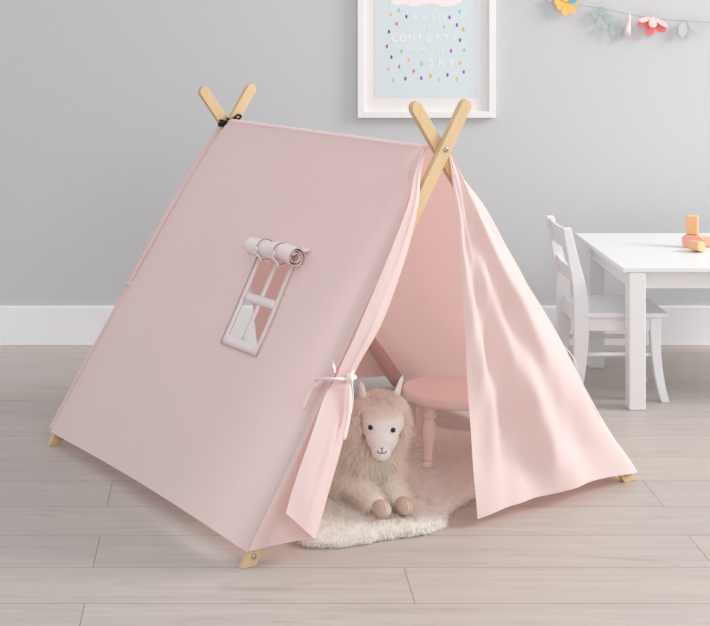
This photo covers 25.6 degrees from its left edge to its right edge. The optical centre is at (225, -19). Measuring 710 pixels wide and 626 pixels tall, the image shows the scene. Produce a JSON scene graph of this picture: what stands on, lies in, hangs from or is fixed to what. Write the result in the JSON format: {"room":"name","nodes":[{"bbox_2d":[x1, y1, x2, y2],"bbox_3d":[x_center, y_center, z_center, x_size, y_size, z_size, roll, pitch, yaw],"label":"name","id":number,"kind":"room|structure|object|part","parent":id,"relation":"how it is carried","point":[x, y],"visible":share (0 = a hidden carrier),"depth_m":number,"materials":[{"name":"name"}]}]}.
{"room":"children's room","nodes":[
{"label":"children's room","id":0,"kind":"room"},
{"bbox_2d":[0,0,709,305],"bbox_3d":[0.500,0.050,7.137,15.000,3.200,0.186,0,0,0],"label":"wall","id":1,"kind":"structure","parent":0,"point":[104,117],"depth_m":7.04,"materials":[{"name":"grey paint"}]},
{"bbox_2d":[0,306,709,345],"bbox_3d":[0.500,1.561,7.037,15.000,0.178,0.014,0,0,0],"label":"baseboard","id":2,"kind":"structure","parent":1,"relation":"attached to","point":[19,325],"depth_m":7.03,"materials":[{"name":"white paint"}]},
{"bbox_2d":[357,0,495,117],"bbox_3d":[0.908,0.215,7.029,0.624,0.800,0.030,0,0,0],"label":"framed print","id":3,"kind":"object","parent":1,"relation":"attached to","point":[436,54],"visible":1,"depth_m":7.03,"materials":[{"name":"white wood"}]},
{"bbox_2d":[548,0,702,37],"bbox_3d":[2.002,0.130,7.023,1.476,0.251,0.044,0,0,0],"label":"garland","id":4,"kind":"object","parent":1,"relation":"attached to","point":[566,6],"visible":1,"depth_m":7.01,"materials":[{"name":"multicoloured"}]},
{"bbox_2d":[554,0,577,14],"bbox_3d":[1.540,0.098,7.013,0.109,0.106,0.013,0,0,0],"label":"flower","id":5,"kind":"object","parent":4,"relation":"on","point":[566,6],"depth_m":7.01,"materials":[{"name":"yellow fabric"}]},
{"bbox_2d":[638,21,665,34],"bbox_3d":[1.927,0.204,7.015,0.128,0.072,0.010,0,0,0],"label":"flower","id":6,"kind":"object","parent":4,"relation":"on","point":[660,26],"depth_m":7.01,"materials":[{"name":"pink fabric"}]},
{"bbox_2d":[0,346,709,625],"bbox_3d":[0.500,1.680,2.115,15.000,0.060,10.230,0,0,0],"label":"floor","id":7,"kind":"structure","parent":0,"point":[83,542],"depth_m":4.50,"materials":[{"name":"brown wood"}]},
{"bbox_2d":[46,84,636,568],"bbox_3d":[0.385,1.005,5.313,1.589,1.290,1.517,0,0,-29],"label":"tent","id":8,"kind":"object","parent":7,"relation":"on","point":[342,243],"visible":0.98,"depth_m":4.91,"materials":[{"name":"pink fabric"}]},
{"bbox_3d":[0.017,1.058,5.130,0.697,1.100,1.366,0,0,-30],"label":"panel","id":9,"kind":"part","parent":8,"relation":"part of","materials":[{"name":"pink fabric"}]},
{"bbox_2d":[244,237,305,267],"bbox_3d":[0.158,0.878,5.050,0.068,0.073,0.286,0,0,-29],"label":"window blind","id":10,"kind":"object","parent":8,"relation":"hanging from","point":[290,250],"depth_m":5.02,"materials":[{"name":"pink fabric"}]},
{"bbox_3d":[0.674,1.068,5.541,0.814,1.107,1.345,0,0,-28],"label":"panel","id":11,"kind":"part","parent":8,"relation":"part of","materials":[{"name":"pink fabric"}]},
{"bbox_2d":[297,426,475,549],"bbox_3d":[0.505,1.630,5.109,0.780,0.039,1.311,0,0,36],"label":"sheepskin rug","id":12,"kind":"object","parent":7,"relation":"on","point":[439,490],"visible":0.33,"depth_m":4.83,"materials":[{"name":"white fur"}]},
{"bbox_2d":[328,375,416,518],"bbox_3d":[0.467,1.421,4.884,0.332,0.409,0.428,0,0,-35],"label":"plush llama","id":13,"kind":"object","parent":12,"relation":"on","point":[369,466],"visible":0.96,"depth_m":4.78,"materials":[{"name":"beige"}]},
{"bbox_2d":[403,375,468,469],"bbox_3d":[0.777,1.509,5.300,0.344,0.246,0.344,0,0,0],"label":"stool","id":14,"kind":"object","parent":12,"relation":"on","point":[441,392],"visible":0.52,"depth_m":5.22,"materials":[{"name":"pink paint"}]},
{"bbox_3d":[0.684,1.526,5.398,0.050,0.212,0.059,0,0,0],"label":"leg","id":15,"kind":"part","parent":14,"relation":"part of","materials":[{"name":"pink paint"}]},
{"bbox_3d":[0.684,1.526,5.202,0.050,0.212,0.059,0,0,0],"label":"leg","id":16,"kind":"part","parent":14,"relation":"part of","materials":[{"name":"pink paint"}]},
{"bbox_3d":[0.777,1.404,5.300,0.344,0.036,0.344,0,0,0],"label":"seat","id":17,"kind":"part","parent":14,"relation":"part of","materials":[{"name":"pink paint"}]},
{"bbox_2d":[545,215,668,402],"bbox_3d":[1.531,1.308,6.250,0.417,0.684,0.358,0,0,0],"label":"chair","id":18,"kind":"object","parent":7,"relation":"on","point":[587,312],"visible":0.73,"depth_m":6.08,"materials":[{"name":"white paint"}]},
{"bbox_3d":[1.374,1.308,6.409,0.103,0.684,0.030,0,0,0],"label":"leg","id":19,"kind":"part","parent":18,"relation":"part of","materials":[{"name":"white paint"}]},
{"bbox_3d":[1.399,1.325,6.250,0.018,0.065,0.290,0,0,0],"label":"rail","id":20,"kind":"part","parent":18,"relation":"part of","materials":[{"name":"white paint"}]},
{"bbox_3d":[1.374,1.308,6.091,0.103,0.684,0.030,0,0,0],"label":"leg","id":21,"kind":"part","parent":18,"relation":"part of","materials":[{"name":"white paint"}]},
{"bbox_3d":[1.569,1.307,6.250,0.329,0.018,0.358,0,0,0],"label":"seat","id":22,"kind":"part","parent":18,"relation":"part of","materials":[{"name":"white paint"}]},
{"bbox_3d":[1.548,1.343,6.093,0.265,0.053,0.016,0,0,0],"label":"rail","id":23,"kind":"part","parent":18,"relation":"part of","materials":[{"name":"white paint"}]},
{"bbox_3d":[1.702,1.483,6.093,0.075,0.334,0.030,0,0,0],"label":"leg","id":24,"kind":"part","parent":18,"relation":"part of","materials":[{"name":"white paint"}]},
{"bbox_2d":[575,233,709,409],"bbox_3d":[2.102,1.375,6.378,1.150,0.550,0.825,0,0,0],"label":"table","id":25,"kind":"object","parent":7,"relation":"on","point":[641,261],"visible":0.95,"depth_m":6.06,"materials":[{"name":"white paint"}]},
{"bbox_3d":[1.585,1.384,6.652,0.064,0.532,0.064,0,0,0],"label":"leg","id":26,"kind":"part","parent":25,"relation":"part of","materials":[{"name":"white paint"}]},
{"bbox_3d":[1.585,1.384,5.999,0.064,0.532,0.064,0,0,0],"label":"leg","id":27,"kind":"part","parent":25,"relation":"part of","materials":[{"name":"white paint"}]},
{"bbox_2d":[682,234,703,247],"bbox_3d":[1.934,1.074,6.420,0.088,0.052,0.040,0,0,16],"label":"block","id":28,"kind":"object","parent":25,"relation":"on","point":[686,238],"visible":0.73,"depth_m":6.41,"materials":[{"name":"pink wood"}]},
{"bbox_2d":[686,215,698,234],"bbox_3d":[1.935,1.008,6.430,0.047,0.078,0.040,0,0,20],"label":"block","id":29,"kind":"object","parent":28,"relation":"on","point":[692,221],"visible":1,"depth_m":6.41,"materials":[{"name":"orange wood"}]},
{"bbox_2d":[688,240,705,251],"bbox_3d":[1.919,1.075,6.315,0.062,0.048,0.046,0,0,-43],"label":"block","id":30,"kind":"object","parent":25,"relation":"on","point":[694,245],"visible":1,"depth_m":6.30,"materials":[{"name":"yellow wood"}]},
{"bbox_2d":[702,235,709,246],"bbox_3d":[2.017,1.077,6.440,0.080,0.046,0.040,0,0,29],"label":"block","id":31,"kind":"object","parent":25,"relation":"on","point":[706,237],"visible":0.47,"depth_m":6.43,"materials":[{"name":"pink wood"}]}
]}

